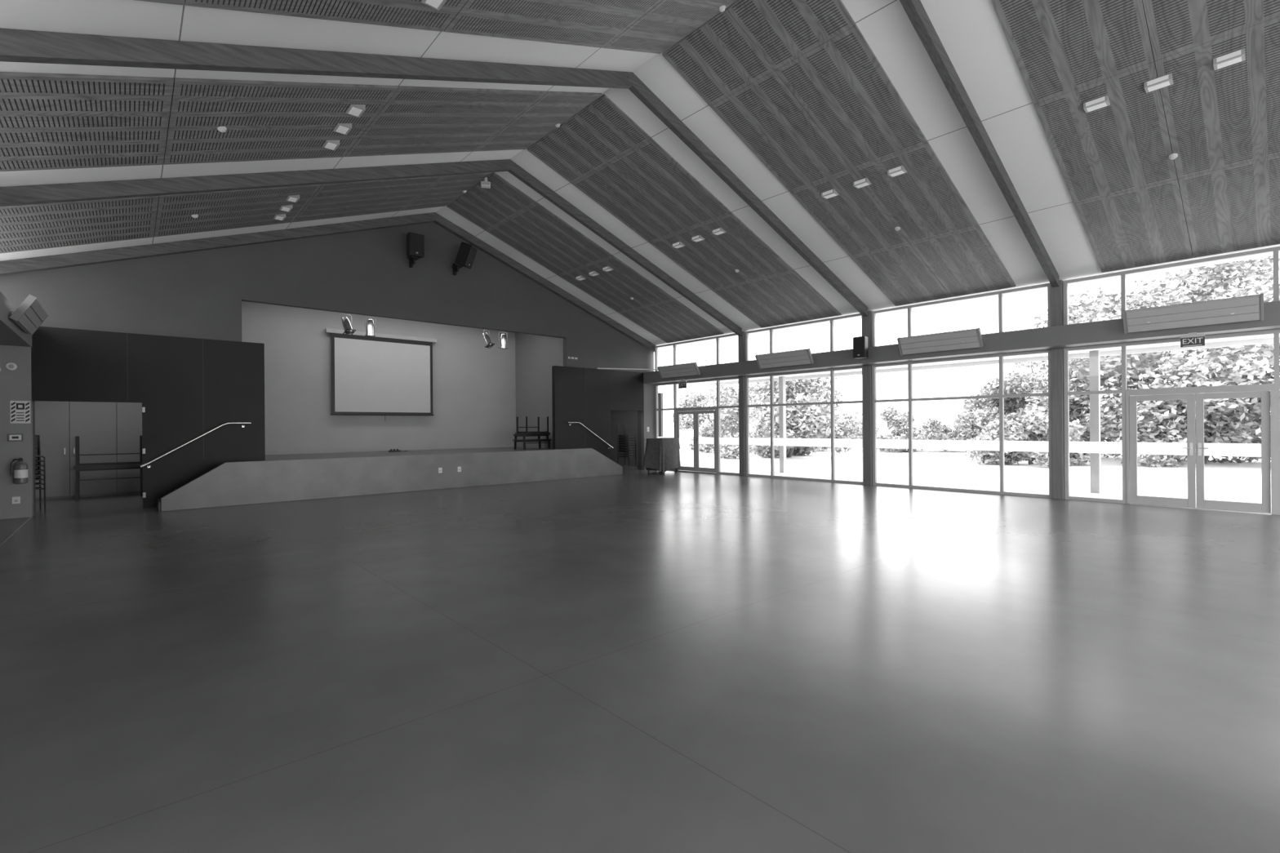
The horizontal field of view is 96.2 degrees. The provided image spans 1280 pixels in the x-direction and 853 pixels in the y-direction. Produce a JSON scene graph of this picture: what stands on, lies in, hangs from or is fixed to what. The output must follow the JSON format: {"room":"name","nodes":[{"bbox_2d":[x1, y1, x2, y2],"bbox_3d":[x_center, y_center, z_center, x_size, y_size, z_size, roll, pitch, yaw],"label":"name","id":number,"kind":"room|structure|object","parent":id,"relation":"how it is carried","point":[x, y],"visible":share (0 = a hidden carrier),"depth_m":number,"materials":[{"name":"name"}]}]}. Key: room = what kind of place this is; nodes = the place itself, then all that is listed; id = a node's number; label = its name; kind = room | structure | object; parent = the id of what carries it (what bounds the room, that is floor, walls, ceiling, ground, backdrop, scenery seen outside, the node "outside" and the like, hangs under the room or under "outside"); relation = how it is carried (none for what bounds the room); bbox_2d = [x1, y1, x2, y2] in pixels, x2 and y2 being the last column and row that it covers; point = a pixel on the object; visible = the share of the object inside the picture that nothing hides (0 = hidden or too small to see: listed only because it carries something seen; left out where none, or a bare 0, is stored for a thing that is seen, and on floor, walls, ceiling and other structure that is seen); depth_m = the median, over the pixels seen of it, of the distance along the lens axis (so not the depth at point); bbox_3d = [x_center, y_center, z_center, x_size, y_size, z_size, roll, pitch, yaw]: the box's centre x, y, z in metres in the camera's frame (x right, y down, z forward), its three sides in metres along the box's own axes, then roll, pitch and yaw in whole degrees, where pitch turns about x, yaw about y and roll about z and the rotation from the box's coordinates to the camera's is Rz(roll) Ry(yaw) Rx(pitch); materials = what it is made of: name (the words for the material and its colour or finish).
{"room":"event hall","nodes":[
{"label":"event hall","id":0,"kind":"room"},
{"bbox_2d":[0,291,31,346],"bbox_3d":[-4.100,-1.638,2.254,0.600,0.380,20.805,0,0,-42],"label":"beam","id":1,"kind":"structure","parent":0,"point":[11,334],"depth_m":8.59,"materials":[{"name":"paint"}]},
{"bbox_2d":[9,294,48,335],"bbox_3d":[-9.330,-1.687,8.782,0.286,0.401,1.660,0,0,-42],"label":"wall heater","id":2,"kind":"object","parent":1,"relation":"attached to","point":[29,315],"visible":1,"depth_m":8.50,"materials":[{"name":"white metal"}]},
{"bbox_2d":[0,345,33,519],"bbox_3d":[-10.947,0.097,9.938,0.590,2.980,0.208,0,0,-42],"label":"wall","id":3,"kind":"structure","parent":0,"point":[16,384],"depth_m":9.93,"materials":[{"name":"paint"}]},
{"bbox_2d":[7,433,22,441],"bbox_3d":[-10.787,0.190,9.917,0.180,0.130,0.036,0,0,-42],"label":"sign","id":4,"kind":"object","parent":3,"relation":"attached to","point":[11,437],"visible":1,"depth_m":9.90,"materials":[{"name":"paint"}]},
{"bbox_2d":[9,457,27,484],"bbox_3d":[-10.676,0.762,9.899,0.168,0.445,0.202,0,0,-4],"label":"fire extinguisher","id":5,"kind":"object","parent":3,"relation":"attached to","point":[20,468],"visible":1,"depth_m":9.84,"materials":[{"name":"metal"}]},
{"bbox_2d":[9,400,31,423],"bbox_3d":[-10.754,-0.250,9.966,0.240,0.390,0.011,0,0,-42],"label":"safety sign","id":6,"kind":"object","parent":3,"relation":"attached to","point":[20,410],"visible":1,"depth_m":9.96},
{"bbox_2d":[35,402,140,500],"bbox_3d":[-11.127,0.238,12.311,3.680,2.700,3.210,0,0,-42],"label":"wall","id":7,"kind":"structure","parent":0,"point":[136,492],"depth_m":13.04,"materials":[{"name":"paint"}]},
{"bbox_2d":[35,400,142,497],"bbox_3d":[-12.168,0.421,13.354,3.112,2.250,0.063,0,0,-42],"label":"door","id":8,"kind":"structure","parent":7,"relation":"in","point":[101,428],"depth_m":13.03,"materials":[{"name":"wood"}]},
{"bbox_2d":[31,326,265,508],"bbox_3d":[-9.449,-0.105,11.314,3.460,3.360,0.151,0,0,-42],"label":"wall","id":9,"kind":"structure","parent":0,"point":[187,388],"depth_m":11.35,"materials":[{"name":"paint"}]},
{"bbox_2d":[140,422,251,467],"bbox_3d":[-8.932,0.353,11.610,1.779,0.885,0.095,0,0,-42],"label":"handrail","id":10,"kind":"object","parent":9,"relation":"attached to","point":[227,423],"visible":1,"depth_m":11.51,"materials":[{"name":"silver metal"}]},
{"bbox_2d":[0,222,653,515],"bbox_3d":[-5.434,-2.017,15.126,15.750,7.120,0.170,0,0,-42],"label":"wall","id":11,"kind":"structure","parent":0,"point":[200,294],"depth_m":13.31,"materials":[{"name":"paint"}]},
{"bbox_2d":[406,231,424,267],"bbox_3d":[-5.703,-4.435,14.467,0.376,0.760,0.462,0,0,-42],"label":"loudspeaker","id":12,"kind":"object","parent":11,"relation":"attached to","point":[415,242],"visible":1,"depth_m":14.33,"materials":[{"name":"black plastic"}]},
{"bbox_2d":[409,232,423,255],"bbox_3d":[-5.555,-4.539,14.300,0.342,0.498,0.008,0,0,-42],"label":"grille","id":13,"kind":"object","parent":12,"relation":"attached to","point":[416,240],"depth_m":14.29,"materials":[{"name":"black metal"}]},
{"bbox_2d":[451,241,477,275],"bbox_3d":[-4.690,-4.453,15.183,0.718,0.780,0.387,0,0,9],"label":"loudspeaker","id":14,"kind":"object","parent":11,"relation":"attached to","point":[467,252],"visible":1,"depth_m":15.03,"materials":[{"name":"black plastic"}]},
{"bbox_2d":[466,246,477,267],"bbox_3d":[-4.434,-4.471,15.144,0.178,0.471,0.342,0,0,5],"label":"grille","id":15,"kind":"object","parent":14,"relation":"attached to","point":[471,251],"depth_m":15.07,"materials":[{"name":"black metal"}]},
{"bbox_2d":[241,301,515,455],"bbox_3d":[-7.529,-1.091,17.445,8.540,5.300,0.150,0,0,-42],"label":"wall","id":16,"kind":"structure","parent":0,"point":[474,384],"depth_m":16.93,"materials":[{"name":"paint"}]},
{"bbox_2d":[324,328,436,415],"bbox_3d":[-7.630,-1.460,17.142,3.150,2.600,0.168,0,0,-42],"label":"projection screen","id":17,"kind":"object","parent":16,"relation":"attached to","point":[381,374],"visible":1,"depth_m":17.00,"materials":[{"name":"white fabric"}]},
{"bbox_2d":[515,333,563,448],"bbox_3d":[-3.345,-1.124,19.094,0.100,5.300,2.960,0,0,-42],"label":"wall","id":18,"kind":"structure","parent":0,"point":[535,355],"depth_m":19.19,"materials":[{"name":"grey paint"}]},
{"bbox_2d":[551,365,655,470],"bbox_3d":[-1.024,-0.172,18.829,4.260,3.360,0.151,0,0,-42],"label":"wall","id":19,"kind":"structure","parent":0,"point":[588,397],"depth_m":18.35,"materials":[{"name":"paint"}]},
{"bbox_2d":[654,377,739,475],"bbox_3d":[1.817,-0.004,18.739,0.100,2.980,3.750,0,0,-42],"label":"window","id":20,"kind":"structure","parent":19,"relation":"in","point":[724,441],"depth_m":18.00,"materials":[{"name":"metal"}]},
{"bbox_2d":[675,408,717,473],"bbox_3d":[1.835,0.461,18.718,0.168,2.050,1.840,0,0,-42],"label":"door","id":21,"kind":"structure","parent":20,"relation":"attached to","point":[695,440],"depth_m":18.67,"materials":[{"name":"metal"}]},
{"bbox_2d":[610,393,663,466],"bbox_3d":[-1.802,0.164,20.628,4.230,2.700,3.210,0,0,-42],"label":"wall","id":22,"kind":"structure","parent":0,"point":[628,418],"depth_m":22.14,"materials":[{"name":"paint"}]},
{"bbox_2d":[0,466,1279,852],"bbox_3d":[0.452,1.556,8.499,15.870,0.120,24.100,0,0,-42],"label":"floor","id":23,"kind":"structure","parent":0,"point":[635,660],"depth_m":3.52,"materials":[{"name":"concrete"}]},
{"bbox_2d":[35,475,46,512],"bbox_3d":[-11.284,1.171,10.522,0.540,0.839,0.492,0,0,37],"label":"chair","id":24,"kind":"object","parent":23,"relation":"on","point":[39,487],"visible":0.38,"depth_m":10.81,"materials":[{"name":"plastic"}]},
{"bbox_2d":[35,471,45,508],"bbox_3d":[-11.284,1.086,10.522,0.540,0.839,0.492,0,0,37],"label":"chair","id":25,"kind":"object","parent":24,"relation":"on","point":[39,483],"visible":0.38,"depth_m":10.56,"materials":[{"name":"plastic"}]},
{"bbox_2d":[35,466,45,503],"bbox_3d":[-11.285,1.001,10.522,0.540,0.839,0.492,0,0,37],"label":"chair","id":26,"kind":"object","parent":25,"relation":"on","point":[39,478],"visible":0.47,"depth_m":10.58,"materials":[{"name":"plastic"}]},
{"bbox_2d":[35,462,45,498],"bbox_3d":[-11.286,0.916,10.522,0.540,0.839,0.492,0,0,37],"label":"chair","id":27,"kind":"object","parent":26,"relation":"on","point":[39,474],"visible":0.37,"depth_m":10.64,"materials":[{"name":"plastic"}]},
{"bbox_2d":[35,457,45,494],"bbox_3d":[-11.286,0.831,10.522,0.540,0.839,0.492,0,0,37],"label":"chair","id":28,"kind":"object","parent":27,"relation":"on","point":[39,469],"visible":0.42,"depth_m":10.56,"materials":[{"name":"plastic"}]},
{"bbox_2d":[35,453,45,489],"bbox_3d":[-11.287,0.746,10.522,0.540,0.839,0.492,0,0,37],"label":"chair","id":29,"kind":"object","parent":28,"relation":"on","point":[36,454],"visible":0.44,"depth_m":10.59,"materials":[{"name":"plastic"}]},
{"bbox_2d":[35,448,45,484],"bbox_3d":[-11.288,0.661,10.522,0.540,0.839,0.492,0,0,37],"label":"chair","id":30,"kind":"object","parent":29,"relation":"on","point":[37,451],"visible":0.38,"depth_m":10.70,"materials":[{"name":"plastic"}]},
{"bbox_2d":[35,435,45,480],"bbox_3d":[-11.288,0.576,10.522,0.540,0.839,0.492,0,0,37],"label":"chair","id":31,"kind":"object","parent":30,"relation":"on","point":[37,438],"visible":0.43,"depth_m":10.80,"materials":[{"name":"plastic"}]},
{"bbox_2d":[73,465,142,500],"bbox_3d":[-11.896,1.244,12.898,1.150,0.700,0.600,0,0,-42],"label":"folding table","id":32,"kind":"object","parent":23,"relation":"on","point":[77,469],"visible":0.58,"depth_m":12.72,"materials":[{"name":"metal"}]},
{"bbox_2d":[73,435,142,468],"bbox_3d":[-11.902,0.552,12.898,1.150,0.680,0.600,0,0,-42],"label":"folding table","id":33,"kind":"object","parent":32,"relation":"on","point":[77,464],"visible":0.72,"depth_m":12.75,"materials":[{"name":"laminate"}]},
{"bbox_2d":[157,446,622,511],"bbox_3d":[-6.084,1.098,15.845,11.160,0.900,4.120,0,0,-42],"label":"stage platform","id":34,"kind":"object","parent":23,"relation":"on","point":[295,477],"depth_m":13.29,"materials":[{"name":"wood"}]},
{"bbox_2d":[512,439,551,449],"bbox_3d":[-3.390,0.555,18.077,0.600,0.300,1.050,0,0,43],"label":"folding table","id":35,"kind":"object","parent":34,"relation":"on","point":[540,441],"visible":0.98,"depth_m":17.89,"materials":[{"name":"laminate"}]},
{"bbox_2d":[513,433,550,439],"bbox_3d":[-3.407,0.318,18.064,0.560,0.170,1.000,0,0,43],"label":"folding table","id":36,"kind":"object","parent":35,"relation":"on","point":[539,435],"visible":1,"depth_m":17.86,"materials":[{"name":"metal"}]},
{"bbox_2d":[515,416,550,434],"bbox_3d":[-3.380,-0.039,18.091,0.600,0.540,0.920,0,0,43],"label":"folding table","id":37,"kind":"object","parent":36,"relation":"on","point":[517,427],"visible":0.98,"depth_m":17.95,"materials":[{"name":"metal"}]},
{"bbox_2d":[646,439,678,474],"bbox_3d":[0.748,0.944,18.674,0.575,1.100,1.160,0,0,31],"label":"base cabinet","id":38,"kind":"object","parent":23,"relation":"on","point":[647,468],"visible":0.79,"depth_m":18.25,"materials":[{"name":"laminate"}]},
{"bbox_2d":[641,437,680,473],"bbox_3d":[0.714,0.919,18.645,0.775,1.089,1.517,0,0,30],"label":"cover","id":39,"kind":"object","parent":38,"relation":"on","point":[667,457],"visible":1,"depth_m":18.18,"materials":[{"name":"fabric"}]},
{"bbox_2d":[738,331,746,475],"bbox_3d":[3.112,-0.682,17.252,0.220,4.315,0.180,0,0,-42],"label":"timber post","id":40,"kind":"object","parent":23,"relation":"on","point":[742,418],"visible":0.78,"depth_m":17.16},
{"bbox_2d":[745,365,863,484],"bbox_3d":[4.433,-0.025,15.807,0.100,2.980,3.710,0,0,-42],"label":"window","id":41,"kind":"structure","parent":23,"relation":"on","point":[833,442],"depth_m":15.78,"materials":[{"name":"metal"}]},
{"bbox_2d":[862,311,872,485],"bbox_3d":[5.715,-0.703,14.334,0.220,4.315,0.180,0,0,-42],"label":"timber post","id":42,"kind":"object","parent":23,"relation":"on","point":[867,321],"visible":0.72,"depth_m":14.25,"materials":[{"name":"wood"}]},
{"bbox_2d":[871,349,1052,497],"bbox_3d":[7.036,-0.046,12.889,0.100,2.980,3.710,0,0,-42],"label":"window","id":43,"kind":"structure","parent":23,"relation":"on","point":[1002,446],"depth_m":12.61,"materials":[{"name":"metal"}]},
{"bbox_2d":[1050,280,1064,499],"bbox_3d":[8.317,-0.723,11.416,0.220,4.315,0.180,0,0,-42],"label":"timber post","id":44,"kind":"object","parent":23,"relation":"on","point":[1056,293],"visible":0.76,"depth_m":11.34,"materials":[{"name":"wood"}]},
{"bbox_2d":[1063,328,1279,515],"bbox_3d":[9.639,-0.066,9.971,0.100,2.980,3.710,0,0,-42],"label":"window","id":45,"kind":"structure","parent":23,"relation":"on","point":[1108,447],"depth_m":10.64,"materials":[{"name":"metal"}]},
{"bbox_2d":[1125,387,1275,514],"bbox_3d":[9.642,0.399,9.964,0.168,2.050,1.840,0,0,-42],"label":"door","id":46,"kind":"structure","parent":45,"relation":"attached to","point":[1196,500],"depth_m":9.91,"materials":[{"name":"metal"}]},
{"bbox_2d":[0,0,1279,349],"bbox_3d":[1.448,-4.319,7.352,16.300,3.126,21.000,0,0,-42],"label":"ceiling","id":47,"kind":"structure","parent":0,"point":[971,33],"depth_m":8.77,"materials":[{"name":"paint"}]},
{"bbox_2d":[0,172,491,253],"bbox_3d":[-6.956,-4.171,10.917,7.752,2.767,2.500,0,0,-42],"label":"acoustic panel","id":48,"kind":"object","parent":47,"relation":"attached to","point":[55,224],"visible":0.89,"depth_m":10.15,"materials":[{"name":"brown wood"}]},
{"bbox_2d":[0,71,601,171],"bbox_3d":[-4.354,-4.192,7.999,7.752,2.767,2.500,0,0,-42],"label":"acoustic panel","id":49,"kind":"object","parent":47,"relation":"attached to","point":[48,121],"visible":1,"depth_m":7.21,"materials":[{"name":"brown wood"}]},
{"bbox_2d":[322,139,339,151],"bbox_3d":[-4.623,-4.230,8.589,0.184,0.077,0.260,0,0,-42],"label":"ceiling light","id":50,"kind":"object","parent":49,"relation":"attached to","point":[333,144],"visible":1,"depth_m":8.55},
{"bbox_2d":[333,123,351,135],"bbox_3d":[-4.211,-4.234,8.126,0.184,0.077,0.260,0,0,-42],"label":"ceiling light","id":51,"kind":"object","parent":49,"relation":"attached to","point":[343,128],"visible":1,"depth_m":8.08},
{"bbox_2d":[335,125,349,133],"bbox_3d":[-4.212,-4.198,8.125,0.120,0.006,0.200,0,0,-42],"label":"diffuser","id":52,"kind":"object","parent":51,"relation":"attached to","point":[340,129],"depth_m":8.11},
{"bbox_2d":[345,104,365,117],"bbox_3d":[-3.798,-4.237,7.664,0.184,0.077,0.260,0,0,-42],"label":"ceiling light","id":53,"kind":"object","parent":49,"relation":"attached to","point":[357,110],"visible":1,"depth_m":7.62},
{"bbox_2d":[348,106,362,116],"bbox_3d":[-3.799,-4.201,7.662,0.120,0.006,0.200,0,0,-42],"label":"diffuser","id":54,"kind":"object","parent":53,"relation":"attached to","point":[354,111],"depth_m":7.65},
{"bbox_2d":[0,212,656,351],"bbox_3d":[-5.344,-4.076,14.999,15.720,2.995,0.151,0,0,-42],"label":"roof beam","id":55,"kind":"structure","parent":47,"relation":"attached to","point":[77,259],"depth_m":12.69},
{"bbox_2d":[0,159,742,336],"bbox_3d":[-2.798,-4.103,12.001,15.530,2.981,0.116,0,0,-42],"label":"roof beam","id":56,"kind":"structure","parent":47,"relation":"attached to","point":[84,191],"depth_m":9.55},
{"bbox_2d":[0,28,867,316],"bbox_3d":[-0.195,-4.124,9.084,15.530,2.981,0.116,0,0,-42],"label":"roof beam","id":57,"kind":"structure","parent":47,"relation":"attached to","point":[15,45],"depth_m":6.30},
{"bbox_2d":[137,0,735,53],"bbox_3d":[-1.751,-4.212,5.081,7.752,2.767,2.500,0,0,-42],"label":"acoustic panel","id":58,"kind":"object","parent":47,"relation":"attached to","point":[651,26],"visible":0.97,"depth_m":6.60,"materials":[{"name":"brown wood"}]},
{"bbox_2d":[421,0,446,10],"bbox_3d":[-2.021,-4.251,5.671,0.184,0.077,0.260,0,0,-42],"label":"ceiling light","id":59,"kind":"object","parent":58,"relation":"attached to","point":[436,4],"visible":1,"depth_m":5.72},
{"bbox_2d":[425,0,443,8],"bbox_3d":[-2.022,-4.215,5.670,0.120,0.006,0.200,0,0,-42],"label":"diffuser","id":60,"kind":"object","parent":59,"relation":"attached to","point":[433,3],"depth_m":5.72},
{"bbox_2d":[446,172,724,342],"bbox_3d":[-1.135,-4.217,16.108,7.752,2.767,2.500,0,0,-42],"label":"acoustic panel","id":61,"kind":"object","parent":47,"relation":"attached to","point":[503,210],"visible":0.99,"depth_m":15.43,"materials":[{"name":"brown wood"}]},
{"bbox_2d":[527,94,841,328],"bbox_3d":[1.467,-4.238,13.191,7.752,2.767,2.500,0,0,-42],"label":"acoustic panel","id":62,"kind":"object","parent":47,"relation":"attached to","point":[600,150],"visible":1,"depth_m":12.36,"materials":[{"name":"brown wood"}]},
{"bbox_2d":[662,0,1016,306],"bbox_3d":[4.070,-4.258,10.273,7.752,2.767,2.500,0,0,-42],"label":"acoustic panel","id":63,"kind":"object","parent":47,"relation":"attached to","point":[798,82],"visible":1,"depth_m":9.34,"materials":[{"name":"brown wood"}]},
{"bbox_2d":[821,188,839,199],"bbox_3d":[3.513,-4.295,10.608,0.184,0.077,0.260,0,0,-42],"label":"ceiling light","id":64,"kind":"object","parent":63,"relation":"attached to","point":[832,193],"visible":1,"depth_m":10.56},
{"bbox_2d":[853,177,871,188],"bbox_3d":[3.926,-4.298,10.145,0.184,0.077,0.260,0,0,-42],"label":"ceiling light","id":65,"kind":"object","parent":63,"relation":"attached to","point":[864,182],"visible":1,"depth_m":10.10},
{"bbox_2d":[887,164,906,177],"bbox_3d":[4.339,-4.301,9.682,0.184,0.077,0.260,0,0,-42],"label":"ceiling light","id":66,"kind":"object","parent":63,"relation":"attached to","point":[900,170],"visible":1,"depth_m":9.64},
{"bbox_2d":[899,0,1059,287],"bbox_3d":[2.407,-4.144,6.166,15.530,2.981,0.116,0,0,-42],"label":"roof beam","id":67,"kind":"structure","parent":47,"relation":"attached to","point":[915,11],"depth_m":8.30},
{"bbox_2d":[991,0,1279,272],"bbox_3d":[6.672,-4.279,7.355,7.752,2.767,2.500,0,0,-42],"label":"acoustic panel","id":68,"kind":"object","parent":47,"relation":"attached to","point":[1120,178],"visible":1,"depth_m":7.65,"materials":[{"name":"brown wood"}]},
{"bbox_2d":[1083,94,1110,112],"bbox_3d":[6.116,-4.315,7.690,0.184,0.077,0.260,0,0,-42],"label":"ceiling light","id":69,"kind":"object","parent":68,"relation":"attached to","point":[1104,101],"visible":1,"depth_m":7.65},
{"bbox_2d":[1086,102,1106,111],"bbox_3d":[6.118,-4.280,7.691,0.120,0.006,0.200,0,0,-42],"label":"diffuser","id":70,"kind":"object","parent":69,"relation":"attached to","point":[1092,106],"depth_m":7.67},
{"bbox_2d":[1143,72,1173,93],"bbox_3d":[6.529,-4.318,7.227,0.184,0.077,0.260,0,0,-42],"label":"ceiling light","id":71,"kind":"object","parent":68,"relation":"attached to","point":[1166,80],"visible":1,"depth_m":7.19,"materials":[{"name":"plastic"}]},
{"bbox_2d":[1147,80,1169,92],"bbox_3d":[6.530,-4.283,7.228,0.120,0.006,0.200,0,0,-42],"label":"diffuser","id":72,"kind":"object","parent":71,"relation":"attached to","point":[1158,85],"depth_m":7.21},
{"bbox_2d":[1213,48,1245,70],"bbox_3d":[6.941,-4.322,6.764,0.184,0.077,0.260,0,0,-42],"label":"ceiling light","id":73,"kind":"object","parent":68,"relation":"attached to","point":[1237,56],"visible":1,"depth_m":6.73,"materials":[{"name":"plastic"}]},
{"bbox_2d":[1217,56,1241,68],"bbox_3d":[6.943,-4.286,6.766,0.120,0.006,0.200,0,0,-42],"label":"diffuser","id":74,"kind":"object","parent":73,"relation":"attached to","point":[1234,60],"depth_m":6.75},
{"bbox_2d":[643,300,1279,384],"bbox_3d":[7.229,-1.727,12.259,0.630,0.380,20.655,0,0,-42],"label":"beam","id":75,"kind":"structure","parent":0,"point":[1107,331],"depth_m":11.53,"materials":[{"name":"metal"}]},
{"bbox_2d":[657,361,700,378],"bbox_3d":[1.248,-1.771,18.217,0.366,0.401,1.660,0,0,-42],"label":"wall heater","id":76,"kind":"object","parent":75,"relation":"attached to","point":[691,368],"visible":1,"depth_m":18.10,"materials":[{"name":"white metal"}]},
{"bbox_2d":[654,333,738,371],"bbox_3d":[1.799,-2.349,18.739,0.100,0.950,3.750,0,0,-42],"label":"window","id":77,"kind":"structure","parent":75,"relation":"on","point":[717,338],"depth_m":18.69,"materials":[{"name":"metal"}]},
{"bbox_2d":[755,347,813,368],"bbox_3d":[3.850,-1.791,15.299,0.366,0.401,1.660,0,0,-42],"label":"wall heater","id":78,"kind":"object","parent":75,"relation":"attached to","point":[800,357],"visible":1,"depth_m":15.18,"materials":[{"name":"white metal"}]},
{"bbox_2d":[745,313,862,360],"bbox_3d":[4.415,-2.370,15.807,0.100,0.950,3.710,0,0,-42],"label":"window","id":79,"kind":"structure","parent":75,"relation":"on","point":[831,319],"depth_m":15.73,"materials":[{"name":"metal"}]},
{"bbox_2d":[853,336,867,359],"bbox_3d":[5.294,-1.872,13.659,0.392,0.500,0.296,0,0,-42],"label":"loudspeaker","id":80,"kind":"object","parent":75,"relation":"attached to","point":[860,343],"visible":1,"depth_m":13.53,"materials":[{"name":"black plastic"}]},
{"bbox_2d":[853,337,864,356],"bbox_3d":[5.154,-1.873,13.534,0.008,0.445,0.270,0,0,-42],"label":"grille","id":81,"kind":"object","parent":80,"relation":"attached to","point":[858,342],"depth_m":13.53,"materials":[{"name":"black metal"}]},
{"bbox_2d":[897,327,983,355],"bbox_3d":[6.453,-1.812,12.381,0.366,0.401,1.660,0,0,-42],"label":"wall heater","id":82,"kind":"object","parent":75,"relation":"attached to","point":[970,338],"visible":1,"depth_m":12.27,"materials":[{"name":"white metal"}]},
{"bbox_2d":[871,283,1050,346],"bbox_3d":[7.017,-2.390,12.889,0.100,0.950,3.710,0,0,-42],"label":"window","id":83,"kind":"structure","parent":75,"relation":"on","point":[1000,293],"depth_m":12.50,"materials":[{"name":"metal"}]},
{"bbox_2d":[1062,245,1279,324],"bbox_3d":[9.620,-2.411,9.971,0.100,0.950,3.710,0,0,-42],"label":"window","id":84,"kind":"structure","parent":75,"relation":"on","point":[1274,250],"depth_m":10.24,"materials":[{"name":"metal"}]},
{"bbox_2d":[1180,332,1204,347],"bbox_3d":[9.183,-1.443,9.541,0.095,0.230,0.290,0,0,-42],"label":"exit sign","id":85,"kind":"object","parent":75,"relation":"attached to","point":[1192,340],"visible":1,"depth_m":9.51,"materials":[{"name":"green plastic"}]},
{"bbox_2d":[1122,293,1263,333],"bbox_3d":[9.055,-1.832,9.463,0.366,0.401,1.660,0,0,-42],"label":"wall heater","id":86,"kind":"object","parent":75,"relation":"attached to","point":[1247,308],"visible":1,"depth_m":9.34,"materials":[{"name":"white metal"}]},
{"bbox_3d":[12.707,-0.750,6.629,0.100,4.300,4.970,0,0,-42],"label":"wall","id":87,"kind":"structure","parent":0,"visible":0},
{"bbox_2d":[688,333,1279,386],"bbox_3d":[7.354,-1.648,14.343,2.190,0.220,17.600,0,0,-42],"label":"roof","id":88,"kind":"structure","parent":87,"relation":"attached to","point":[1262,339],"depth_m":13.68,"materials":[{"name":"paint"}]},
{"label":"outside","id":89,"kind":"structure","parent":0,"visible":0},
{"bbox_2d":[663,431,1271,503],"bbox_3d":[16.551,1.509,41.551,200.000,0.220,200.000,0,0,-42],"label":"ground","id":90,"kind":"structure","parent":89,"point":[1235,482],"depth_m":17.98,"materials":[{"name":"concrete"}]},
{"bbox_2d":[668,384,760,453],"bbox_3d":[5.093,-0.539,34.522,6.520,4.334,6.108,0,0,28],"label":"tree","id":91,"kind":"object","parent":90,"relation":"on","point":[726,426],"visible":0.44,"depth_m":33.56,"materials":[{"name":"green plant"}]},
{"bbox_2d":[778,376,786,472],"bbox_3d":[4.617,-0.061,18.590,0.160,3.109,0.160,0,0,-42],"label":"post","id":92,"kind":"object","parent":90,"relation":"on","point":[782,382],"visible":1,"depth_m":18.54,"materials":[{"name":"metal"}]},
{"bbox_2d":[701,376,877,458],"bbox_3d":[6.997,-0.827,27.131,6.976,4.884,7.300,0,0,-29],"label":"tree","id":93,"kind":"object","parent":90,"relation":"on","point":[803,421],"visible":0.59,"depth_m":25.56,"materials":[{"name":"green plant"}]},
{"bbox_2d":[876,406,943,452],"bbox_3d":[15.165,0.183,32.720,3.653,2.690,4.653,0,0,20],"label":"shrub","id":94,"kind":"object","parent":90,"relation":"on","point":[900,420],"visible":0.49,"depth_m":31.61,"materials":[{"name":"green plant"}]},
{"bbox_2d":[926,408,985,452],"bbox_3d":[18.190,0.219,31.806,4.104,2.570,3.928,0,0,42],"label":"shrub","id":95,"kind":"object","parent":90,"relation":"on","point":[944,434],"visible":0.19,"depth_m":32.08,"materials":[{"name":"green plant"}]},
{"bbox_2d":[951,360,1048,451],"bbox_3d":[18.895,-1.318,28.940,5.583,5.662,5.610,0,0,-22],"label":"tree","id":96,"kind":"object","parent":90,"relation":"on","point":[976,418],"visible":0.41,"depth_m":28.65,"materials":[{"name":"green plant"}]},
{"bbox_2d":[963,404,1108,467],"bbox_3d":[14.511,0.334,21.284,4.322,2.400,4.317,0,0,-42],"label":"shrub","id":97,"kind":"object","parent":90,"relation":"on","point":[1033,424],"visible":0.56,"depth_m":20.59,"materials":[{"name":"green plant"}]},
{"bbox_2d":[1088,350,1101,493],"bbox_3d":[9.975,-0.103,12.583,0.160,3.109,0.160,0,0,-42],"label":"post","id":98,"kind":"object","parent":90,"relation":"on","point":[1094,356],"visible":1,"depth_m":12.53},
{"bbox_2d":[1021,254,1279,467],"bbox_3d":[20.366,-2.417,21.592,10.065,7.925,11.022,0,0,3],"label":"tree","id":99,"kind":"object","parent":90,"relation":"on","point":[1226,420],"visible":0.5,"depth_m":19.77,"materials":[{"name":"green plant"}]},
{"bbox_3d":[-9.643,-1.074,13.476,0.100,5.300,2.960,0,0,-42],"label":"wall","id":100,"kind":"structure","parent":0,"visible":0},
{"bbox_3d":[-5.796,-2.904,15.486,8.330,0.046,0.046,0,0,-42],"label":"pipe","id":101,"kind":"object","parent":100,"relation":"attached to","visible":0},
{"bbox_2d":[341,313,355,335],"bbox_3d":[-7.221,-2.603,14.171,0.356,0.680,0.268,0,0,31],"label":"stage light","id":102,"kind":"object","parent":101,"relation":"hanging from","point":[347,325],"visible":0.9,"depth_m":14.13,"materials":[{"name":"metal"}]},
{"bbox_2d":[364,315,376,336],"bbox_3d":[-6.850,-2.611,14.573,0.268,0.669,0.249,0,0,-30],"label":"stage light","id":103,"kind":"object","parent":101,"relation":"hanging from","point":[370,326],"visible":0.94,"depth_m":14.49,"materials":[{"name":"metal"}]},
{"bbox_2d":[482,329,495,348],"bbox_3d":[-4.421,-2.625,16.671,0.356,0.680,0.268,0,0,25],"label":"stage light","id":104,"kind":"object","parent":101,"relation":"hanging from","point":[486,336],"visible":0.93,"depth_m":16.61,"materials":[{"name":"metal"}]},
{"bbox_2d":[497,331,507,348],"bbox_3d":[-4.074,-2.633,17.049,0.268,0.669,0.249,0,0,-30],"label":"stage light","id":105,"kind":"object","parent":101,"relation":"hanging from","point":[502,339],"visible":0.95,"depth_m":16.96,"materials":[{"name":"metal"}]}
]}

